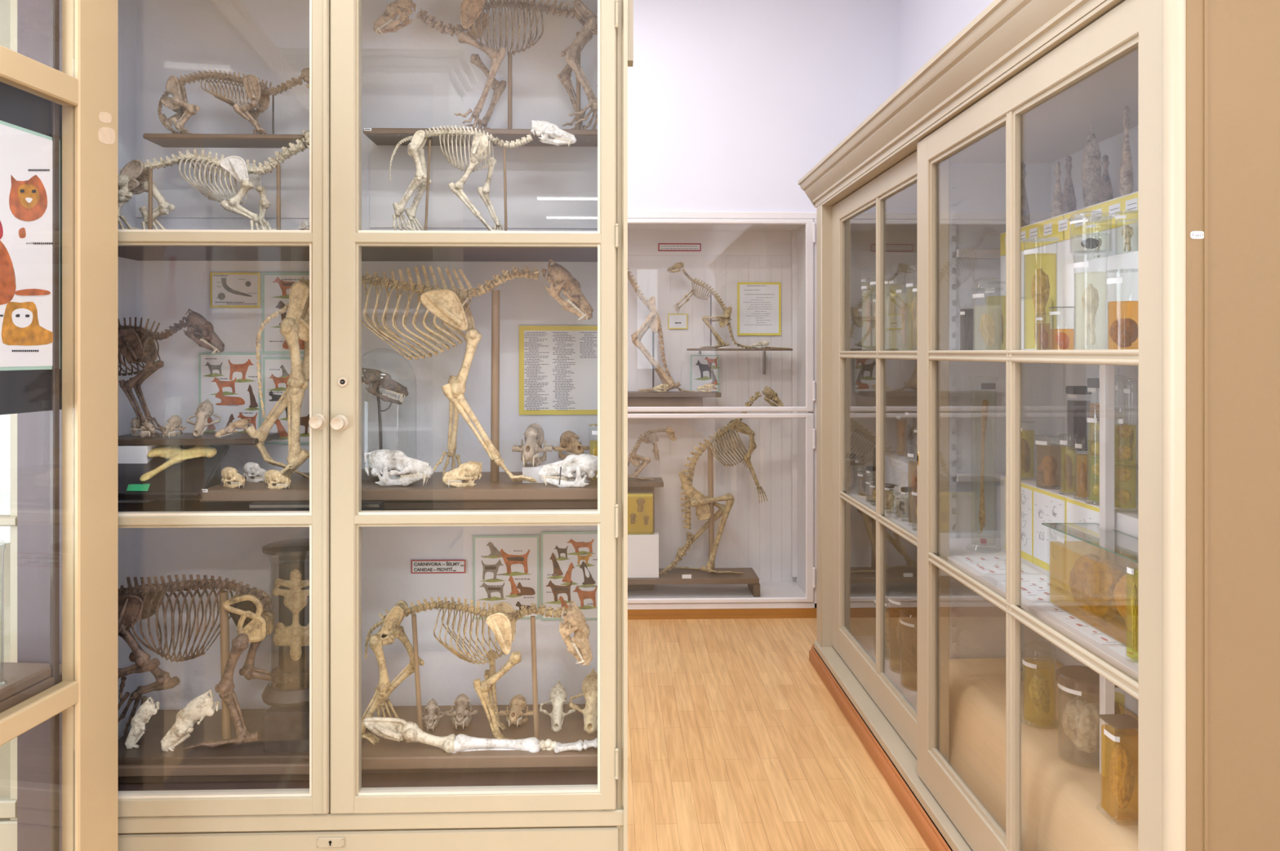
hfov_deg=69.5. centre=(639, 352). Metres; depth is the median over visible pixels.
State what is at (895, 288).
jar
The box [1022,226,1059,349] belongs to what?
jar
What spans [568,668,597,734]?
skull
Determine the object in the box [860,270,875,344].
jar
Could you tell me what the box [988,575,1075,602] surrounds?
printed sheet
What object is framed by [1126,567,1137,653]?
jar
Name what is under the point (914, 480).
jar
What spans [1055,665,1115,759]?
jar
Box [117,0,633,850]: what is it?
display cabinet
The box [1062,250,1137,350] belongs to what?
box
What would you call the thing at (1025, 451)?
jar
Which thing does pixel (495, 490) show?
skeleton
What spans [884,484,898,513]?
jar
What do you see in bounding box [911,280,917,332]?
jar
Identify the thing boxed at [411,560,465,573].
name label
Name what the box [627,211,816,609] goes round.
case
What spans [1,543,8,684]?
jar
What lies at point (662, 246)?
print
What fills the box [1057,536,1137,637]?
specimen
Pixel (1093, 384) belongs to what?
jar
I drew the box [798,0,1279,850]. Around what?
tall cabinet
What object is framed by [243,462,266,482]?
skull
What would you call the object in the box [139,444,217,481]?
specimen
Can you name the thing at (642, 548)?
plinth
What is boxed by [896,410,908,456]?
jar
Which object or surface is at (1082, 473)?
jar
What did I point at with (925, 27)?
wall
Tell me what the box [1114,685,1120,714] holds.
jar
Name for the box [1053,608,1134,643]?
print
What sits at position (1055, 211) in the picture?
dried bladder
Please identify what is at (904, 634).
jar
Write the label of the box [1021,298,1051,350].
step
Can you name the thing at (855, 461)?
jar
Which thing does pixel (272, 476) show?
skull
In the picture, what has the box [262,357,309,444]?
poster
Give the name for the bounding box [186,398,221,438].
skull
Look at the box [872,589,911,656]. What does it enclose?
jar
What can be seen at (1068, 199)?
dried bladder
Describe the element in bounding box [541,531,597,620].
poster
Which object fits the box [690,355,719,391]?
picture
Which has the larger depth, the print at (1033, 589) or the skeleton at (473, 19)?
the print at (1033, 589)
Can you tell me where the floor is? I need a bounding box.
[627,618,930,850]
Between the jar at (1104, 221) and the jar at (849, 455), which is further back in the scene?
the jar at (849, 455)
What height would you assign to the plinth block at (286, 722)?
0.117 m
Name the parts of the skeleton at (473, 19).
shoulder blade, shoulder blade, board, support rod, hind leg, support rod, hind leg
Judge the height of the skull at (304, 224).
0.031 m
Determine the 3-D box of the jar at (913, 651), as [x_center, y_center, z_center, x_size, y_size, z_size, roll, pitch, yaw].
[1.149,1.214,3.785,0.171,0.308,0.171,0,0,-2]
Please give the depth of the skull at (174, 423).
2.02 m
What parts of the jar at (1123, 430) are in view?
lid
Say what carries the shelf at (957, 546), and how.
attached to the tall cabinet at (931, 180)
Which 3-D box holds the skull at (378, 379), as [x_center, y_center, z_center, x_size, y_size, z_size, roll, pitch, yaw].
[-0.579,0.154,2.087,0.103,0.239,0.049,0,0,-22]
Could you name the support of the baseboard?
attached to the wall at (731, 104)
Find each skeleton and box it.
[117,130,309,230]
[117,308,279,445]
[117,574,309,784]
[142,67,309,148]
[199,259,597,510]
[361,597,597,774]
[363,0,597,146]
[389,120,576,231]
[627,267,720,407]
[627,386,782,597]
[627,426,676,590]
[666,262,792,374]
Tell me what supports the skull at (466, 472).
on the skeleton at (495, 490)
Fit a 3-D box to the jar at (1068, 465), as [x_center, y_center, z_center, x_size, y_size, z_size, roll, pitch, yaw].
[1.218,0.318,2.627,0.051,0.170,0.051,0,0,-2]
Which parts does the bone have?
shoulder blade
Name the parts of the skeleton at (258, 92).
hind leg, support rod, hind leg, board, shoulder blade, shoulder blade, support rod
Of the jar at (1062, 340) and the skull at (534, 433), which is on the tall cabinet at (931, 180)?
the jar at (1062, 340)
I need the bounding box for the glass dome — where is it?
[361,348,416,481]
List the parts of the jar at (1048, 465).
lid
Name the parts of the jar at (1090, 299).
lid, glass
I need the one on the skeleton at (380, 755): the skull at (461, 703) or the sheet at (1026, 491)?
the skull at (461, 703)
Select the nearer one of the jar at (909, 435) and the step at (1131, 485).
the step at (1131, 485)
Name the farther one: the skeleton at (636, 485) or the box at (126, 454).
the skeleton at (636, 485)
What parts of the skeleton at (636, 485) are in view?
hind leg, hind leg, board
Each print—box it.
[269,276,304,350]
[661,245,698,248]
[742,285,773,323]
[965,557,1029,573]
[1021,578,1074,600]
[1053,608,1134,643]
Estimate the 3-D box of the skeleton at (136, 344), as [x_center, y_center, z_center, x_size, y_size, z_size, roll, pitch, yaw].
[-1.026,0.052,2.066,0.383,0.298,0.150,0,0,-2]
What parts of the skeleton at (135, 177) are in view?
hind leg, support rod, hind leg, shoulder blade, shoulder blade, support rod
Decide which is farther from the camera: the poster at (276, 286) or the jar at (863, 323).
the jar at (863, 323)
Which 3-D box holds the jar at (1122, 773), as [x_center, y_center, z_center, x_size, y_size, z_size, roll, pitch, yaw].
[1.103,0.953,2.114,0.085,0.218,0.085,0,0,-2]
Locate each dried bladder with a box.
[1021,162,1030,226]
[1050,161,1062,217]
[1061,155,1076,213]
[1081,124,1101,207]
[1097,155,1113,203]
[1119,106,1133,195]
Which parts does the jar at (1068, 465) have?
lid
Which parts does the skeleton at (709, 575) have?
board, hind leg, support rod, hind leg, shoulder blade, board leg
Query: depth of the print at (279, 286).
2.17 m
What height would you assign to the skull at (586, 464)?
0.070 m
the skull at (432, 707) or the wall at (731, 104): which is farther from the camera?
the wall at (731, 104)
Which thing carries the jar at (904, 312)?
on the tall cabinet at (931, 180)
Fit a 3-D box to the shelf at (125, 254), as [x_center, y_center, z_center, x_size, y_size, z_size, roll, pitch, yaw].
[-0.618,-0.225,2.015,1.114,0.020,0.335,0,0,-2]
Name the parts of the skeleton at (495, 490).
hind leg, hind leg, board, shoulder blade, shoulder blade, support rod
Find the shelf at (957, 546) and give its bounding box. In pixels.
[947,537,1137,679]
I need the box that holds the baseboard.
[627,608,816,620]
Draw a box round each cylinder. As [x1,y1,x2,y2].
[262,537,309,673]
[965,376,1000,551]
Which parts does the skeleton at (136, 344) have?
support rod, shoulder blade, shoulder blade, board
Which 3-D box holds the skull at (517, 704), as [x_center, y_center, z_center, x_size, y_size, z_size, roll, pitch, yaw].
[-0.276,0.804,2.062,0.081,0.057,0.101,0,0,-36]
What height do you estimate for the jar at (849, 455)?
0.171 m
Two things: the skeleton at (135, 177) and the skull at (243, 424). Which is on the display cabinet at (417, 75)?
the skeleton at (135, 177)
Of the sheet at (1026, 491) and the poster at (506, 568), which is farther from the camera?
the sheet at (1026, 491)
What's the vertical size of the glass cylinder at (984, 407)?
0.569 m
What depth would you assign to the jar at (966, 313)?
2.86 m
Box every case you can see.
[0,0,117,850]
[248,501,383,511]
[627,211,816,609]
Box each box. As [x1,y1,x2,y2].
[117,445,164,503]
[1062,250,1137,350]
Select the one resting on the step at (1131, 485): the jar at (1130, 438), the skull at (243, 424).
the jar at (1130, 438)
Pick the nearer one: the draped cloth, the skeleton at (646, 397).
the draped cloth
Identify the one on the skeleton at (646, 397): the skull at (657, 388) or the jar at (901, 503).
the skull at (657, 388)
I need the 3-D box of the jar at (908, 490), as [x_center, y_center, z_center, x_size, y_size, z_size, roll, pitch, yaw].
[1.027,0.585,3.548,0.047,0.130,0.047,0,0,-2]
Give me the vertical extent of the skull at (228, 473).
0.043 m
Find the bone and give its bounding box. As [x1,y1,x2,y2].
[362,717,597,753]
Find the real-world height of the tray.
0.127 m
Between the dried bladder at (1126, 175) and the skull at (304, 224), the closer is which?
the skull at (304, 224)
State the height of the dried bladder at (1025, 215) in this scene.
0.226 m
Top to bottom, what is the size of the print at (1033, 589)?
0.001 m
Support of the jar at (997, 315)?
on the tall cabinet at (931, 180)
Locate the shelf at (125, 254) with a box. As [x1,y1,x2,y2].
[117,246,597,262]
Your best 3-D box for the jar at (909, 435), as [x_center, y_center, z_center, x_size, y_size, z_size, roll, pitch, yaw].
[1.218,0.363,4.164,0.046,0.233,0.046,0,0,-2]
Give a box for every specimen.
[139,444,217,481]
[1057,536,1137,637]
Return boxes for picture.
[627,491,654,533]
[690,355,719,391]
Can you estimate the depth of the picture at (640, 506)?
5.33 m
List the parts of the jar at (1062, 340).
glass, lid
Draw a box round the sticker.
[1190,231,1204,239]
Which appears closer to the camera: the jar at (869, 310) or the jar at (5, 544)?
the jar at (5, 544)
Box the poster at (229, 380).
[198,352,261,433]
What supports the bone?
on the skeleton at (380, 755)
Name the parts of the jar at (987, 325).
lid, glass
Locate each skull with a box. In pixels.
[124,697,159,749]
[129,417,155,438]
[160,415,185,438]
[160,690,220,751]
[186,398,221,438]
[214,418,251,437]
[221,466,244,488]
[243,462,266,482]
[264,469,291,488]
[297,220,309,230]
[361,368,408,449]
[364,449,433,486]
[422,698,444,731]
[442,461,482,487]
[444,693,477,729]
[498,694,533,726]
[511,423,553,466]
[538,453,597,487]
[539,680,576,733]
[552,431,590,459]
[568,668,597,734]
[652,383,670,392]
[697,383,715,392]
[752,340,768,348]
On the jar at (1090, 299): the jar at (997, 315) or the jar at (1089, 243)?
the jar at (1089, 243)
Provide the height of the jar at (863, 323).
0.257 m
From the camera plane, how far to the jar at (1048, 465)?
2.74 m
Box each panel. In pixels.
[136,142,309,217]
[369,139,597,228]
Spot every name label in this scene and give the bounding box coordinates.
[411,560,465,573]
[657,243,701,251]
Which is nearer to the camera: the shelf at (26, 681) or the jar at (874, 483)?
the shelf at (26, 681)
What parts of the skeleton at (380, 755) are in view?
hind leg, hind leg, support rod, board, shoulder blade, shoulder blade, support rod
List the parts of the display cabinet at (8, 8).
door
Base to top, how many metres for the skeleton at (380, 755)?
0.360 m
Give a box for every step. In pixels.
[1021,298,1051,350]
[1115,465,1137,506]
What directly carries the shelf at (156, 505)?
attached to the display cabinet at (417, 75)
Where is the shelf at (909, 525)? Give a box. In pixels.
[845,487,917,536]
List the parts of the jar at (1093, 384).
lid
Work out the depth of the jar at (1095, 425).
2.46 m
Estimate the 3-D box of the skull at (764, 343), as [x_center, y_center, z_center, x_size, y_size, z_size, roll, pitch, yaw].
[0.710,-0.045,5.423,0.097,0.047,0.048,0,0,-2]
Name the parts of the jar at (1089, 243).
lid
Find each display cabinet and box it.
[0,0,17,850]
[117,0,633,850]
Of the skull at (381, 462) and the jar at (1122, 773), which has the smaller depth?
the skull at (381, 462)
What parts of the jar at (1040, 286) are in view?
lid, glass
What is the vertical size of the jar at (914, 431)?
0.172 m
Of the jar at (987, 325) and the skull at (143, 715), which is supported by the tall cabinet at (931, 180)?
the jar at (987, 325)
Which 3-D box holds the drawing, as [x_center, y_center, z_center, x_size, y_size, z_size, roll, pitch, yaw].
[-0.950,-0.146,2.167,0.116,0.083,0.003,0,0,-2]
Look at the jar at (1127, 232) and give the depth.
2.21 m
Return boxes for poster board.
[0,81,62,415]
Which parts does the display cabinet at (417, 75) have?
door, knob, keyhole plate, knob, drawer, door, panel, cornice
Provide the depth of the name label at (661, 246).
5.60 m
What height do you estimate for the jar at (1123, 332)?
0.182 m
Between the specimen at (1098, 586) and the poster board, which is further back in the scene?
the specimen at (1098, 586)
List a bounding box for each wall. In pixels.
[627,0,897,212]
[897,0,994,88]
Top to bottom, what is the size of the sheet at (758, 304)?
0.323 m
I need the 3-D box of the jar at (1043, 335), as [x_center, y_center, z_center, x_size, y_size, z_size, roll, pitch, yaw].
[1.031,-0.049,2.358,0.038,0.100,0.038,0,0,-2]
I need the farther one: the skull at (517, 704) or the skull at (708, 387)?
the skull at (708, 387)
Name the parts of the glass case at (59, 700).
rail, rail, post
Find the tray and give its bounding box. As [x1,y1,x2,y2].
[117,444,229,500]
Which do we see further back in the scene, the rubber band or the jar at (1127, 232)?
the jar at (1127, 232)
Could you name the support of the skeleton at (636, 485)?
on the case at (775, 538)
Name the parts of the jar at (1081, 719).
lid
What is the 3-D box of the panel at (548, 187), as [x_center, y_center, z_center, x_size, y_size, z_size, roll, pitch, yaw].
[-0.362,-0.406,2.188,0.552,0.222,0.002,0,0,-2]
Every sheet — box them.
[737,282,781,335]
[953,555,1040,574]
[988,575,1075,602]
[1004,478,1032,563]
[1032,487,1066,580]
[1034,603,1137,644]
[1066,497,1099,582]
[1108,646,1137,665]
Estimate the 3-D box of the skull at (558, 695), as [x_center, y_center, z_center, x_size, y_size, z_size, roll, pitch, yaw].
[-0.184,0.795,2.066,0.086,0.087,0.092,0,0,-44]
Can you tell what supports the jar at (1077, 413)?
on the tall cabinet at (931, 180)
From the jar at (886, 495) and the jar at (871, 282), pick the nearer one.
the jar at (886, 495)
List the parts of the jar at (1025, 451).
lid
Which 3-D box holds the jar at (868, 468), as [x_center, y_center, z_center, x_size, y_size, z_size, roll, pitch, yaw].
[1.028,0.579,4.100,0.048,0.141,0.048,0,0,-2]
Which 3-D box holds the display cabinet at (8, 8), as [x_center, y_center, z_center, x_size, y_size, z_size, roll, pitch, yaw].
[-1.712,0.250,1.966,1.092,2.500,0.410,0,0,-2]
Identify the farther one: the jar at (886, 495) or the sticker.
the jar at (886, 495)
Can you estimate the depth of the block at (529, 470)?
1.98 m
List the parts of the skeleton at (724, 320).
support rod, hind leg, hind leg, board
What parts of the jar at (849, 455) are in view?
glass, lid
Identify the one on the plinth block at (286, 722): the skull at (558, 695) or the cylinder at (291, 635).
the cylinder at (291, 635)
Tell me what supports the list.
attached to the display cabinet at (417, 75)
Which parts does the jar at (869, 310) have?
lid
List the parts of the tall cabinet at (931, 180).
corner post, panel, rail, cornice, rail, panel, name strip, panel, corner post, panel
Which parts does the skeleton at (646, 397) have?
support rod, hind leg, hind leg, board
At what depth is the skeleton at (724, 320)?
5.43 m
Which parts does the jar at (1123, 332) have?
lid, glass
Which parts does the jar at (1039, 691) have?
lid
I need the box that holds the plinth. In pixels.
[627,533,658,578]
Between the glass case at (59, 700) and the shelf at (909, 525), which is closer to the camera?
the glass case at (59, 700)
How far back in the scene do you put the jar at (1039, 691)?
2.64 m
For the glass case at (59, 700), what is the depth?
1.68 m
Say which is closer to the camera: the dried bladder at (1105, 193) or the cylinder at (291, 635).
the cylinder at (291, 635)
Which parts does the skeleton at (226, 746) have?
shoulder blade, shoulder blade, moulding, moulding, board, support rod, hind leg, hind leg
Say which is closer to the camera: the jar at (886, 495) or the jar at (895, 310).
the jar at (895, 310)
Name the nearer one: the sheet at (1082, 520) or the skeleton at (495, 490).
the skeleton at (495, 490)
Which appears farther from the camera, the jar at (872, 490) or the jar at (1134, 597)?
the jar at (872, 490)
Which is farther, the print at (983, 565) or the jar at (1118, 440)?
the print at (983, 565)
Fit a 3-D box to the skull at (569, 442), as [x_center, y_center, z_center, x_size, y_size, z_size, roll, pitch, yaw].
[-0.154,0.215,2.118,0.108,0.065,0.089,0,0,33]
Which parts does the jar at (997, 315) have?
lid, glass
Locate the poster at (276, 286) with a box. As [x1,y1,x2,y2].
[262,272,309,354]
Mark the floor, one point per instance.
(736, 742)
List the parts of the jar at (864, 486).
lid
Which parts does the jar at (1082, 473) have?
lid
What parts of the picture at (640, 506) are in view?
glass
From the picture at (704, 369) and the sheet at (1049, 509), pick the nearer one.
the sheet at (1049, 509)
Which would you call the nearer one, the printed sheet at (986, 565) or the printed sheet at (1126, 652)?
the printed sheet at (1126, 652)
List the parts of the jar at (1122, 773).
lid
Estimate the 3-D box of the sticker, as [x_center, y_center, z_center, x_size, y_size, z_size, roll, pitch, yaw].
[0.972,-0.204,1.609,0.025,0.014,0.001,0,0,-2]
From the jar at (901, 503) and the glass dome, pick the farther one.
the jar at (901, 503)
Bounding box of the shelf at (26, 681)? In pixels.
[0,662,62,713]
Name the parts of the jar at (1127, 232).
glass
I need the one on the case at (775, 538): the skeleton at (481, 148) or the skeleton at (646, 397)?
the skeleton at (646, 397)
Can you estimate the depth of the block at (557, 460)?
2.08 m
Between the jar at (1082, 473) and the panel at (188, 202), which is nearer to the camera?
the panel at (188, 202)
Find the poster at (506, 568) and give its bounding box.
[472,535,539,619]
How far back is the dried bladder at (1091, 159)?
2.68 m
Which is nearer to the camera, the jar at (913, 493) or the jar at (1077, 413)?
the jar at (1077, 413)
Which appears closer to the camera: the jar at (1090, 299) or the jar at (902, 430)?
the jar at (1090, 299)
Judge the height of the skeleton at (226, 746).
0.412 m
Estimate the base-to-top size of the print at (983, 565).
0.001 m
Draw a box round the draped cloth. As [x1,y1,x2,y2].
[949,657,1137,850]
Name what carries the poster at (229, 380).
attached to the display cabinet at (417, 75)
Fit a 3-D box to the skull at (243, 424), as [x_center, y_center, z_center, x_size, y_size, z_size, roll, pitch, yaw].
[-0.898,0.171,2.043,0.041,0.046,0.073,0,0,25]
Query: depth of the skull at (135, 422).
2.02 m
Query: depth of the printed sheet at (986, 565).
2.82 m
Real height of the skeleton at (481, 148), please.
0.261 m
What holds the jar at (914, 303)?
on the tall cabinet at (931, 180)
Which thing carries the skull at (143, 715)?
on the skeleton at (226, 746)
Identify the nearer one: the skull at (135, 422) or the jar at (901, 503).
the skull at (135, 422)
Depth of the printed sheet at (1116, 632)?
2.20 m
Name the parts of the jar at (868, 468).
lid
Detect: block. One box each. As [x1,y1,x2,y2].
[261,673,309,752]
[522,463,559,483]
[555,458,597,477]
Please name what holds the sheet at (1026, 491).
on the tall cabinet at (931, 180)
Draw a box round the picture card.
[667,313,687,328]
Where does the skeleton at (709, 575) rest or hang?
on the case at (775, 538)
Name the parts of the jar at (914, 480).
lid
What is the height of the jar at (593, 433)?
0.125 m
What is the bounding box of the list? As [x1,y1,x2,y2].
[519,325,597,414]
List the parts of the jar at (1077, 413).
lid, glass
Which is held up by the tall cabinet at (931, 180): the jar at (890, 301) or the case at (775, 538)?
the jar at (890, 301)
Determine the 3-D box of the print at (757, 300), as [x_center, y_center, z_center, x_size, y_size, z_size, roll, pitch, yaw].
[0.722,-0.285,5.613,0.192,0.242,0.001,0,0,-2]
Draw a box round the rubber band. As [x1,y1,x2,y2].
[558,466,561,484]
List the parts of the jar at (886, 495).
lid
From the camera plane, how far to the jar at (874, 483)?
3.91 m
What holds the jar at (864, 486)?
on the tall cabinet at (931, 180)
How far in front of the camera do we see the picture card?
5.60 m
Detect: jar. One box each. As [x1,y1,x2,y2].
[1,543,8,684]
[587,423,597,474]
[845,453,856,489]
[854,456,864,489]
[857,297,866,349]
[857,471,873,493]
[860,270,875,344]
[860,278,875,347]
[865,479,875,500]
[866,466,875,488]
[869,273,889,351]
[869,482,875,501]
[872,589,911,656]
[884,273,897,351]
[884,483,893,506]
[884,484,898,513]
[887,588,916,662]
[888,271,903,345]
[890,277,906,350]
[895,282,911,350]
[895,492,910,515]
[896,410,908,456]
[899,608,917,686]
[900,487,912,518]
[904,406,915,459]
[905,264,917,347]
[906,444,917,519]
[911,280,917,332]
[911,486,917,517]
[913,426,917,456]
[959,306,973,350]
[971,278,1003,347]
[984,281,1005,346]
[1021,420,1035,479]
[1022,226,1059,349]
[1022,641,1058,721]
[1034,434,1063,489]
[1035,313,1049,349]
[1048,306,1075,349]
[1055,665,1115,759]
[1058,433,1078,494]
[1065,386,1091,453]
[1067,211,1113,254]
[1072,251,1108,346]
[1073,436,1092,498]
[1084,405,1099,500]
[1085,220,1108,260]
[1087,377,1099,458]
[1096,714,1137,809]
[1105,268,1137,347]
[1114,210,1137,254]
[1114,367,1125,465]
[1114,407,1137,511]
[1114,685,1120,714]
[1123,374,1137,467]
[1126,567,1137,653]
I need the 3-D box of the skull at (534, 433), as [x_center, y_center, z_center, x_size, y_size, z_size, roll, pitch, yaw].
[-0.230,0.202,2.016,0.089,0.090,0.130,0,0,-27]
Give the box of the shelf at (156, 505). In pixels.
[117,500,554,511]
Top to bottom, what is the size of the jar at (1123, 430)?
0.261 m
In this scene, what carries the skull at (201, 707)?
on the skeleton at (226, 746)
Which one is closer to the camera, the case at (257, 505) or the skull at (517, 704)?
the case at (257, 505)
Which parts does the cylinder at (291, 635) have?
lid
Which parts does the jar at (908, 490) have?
lid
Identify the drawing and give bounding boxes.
[209,272,260,307]

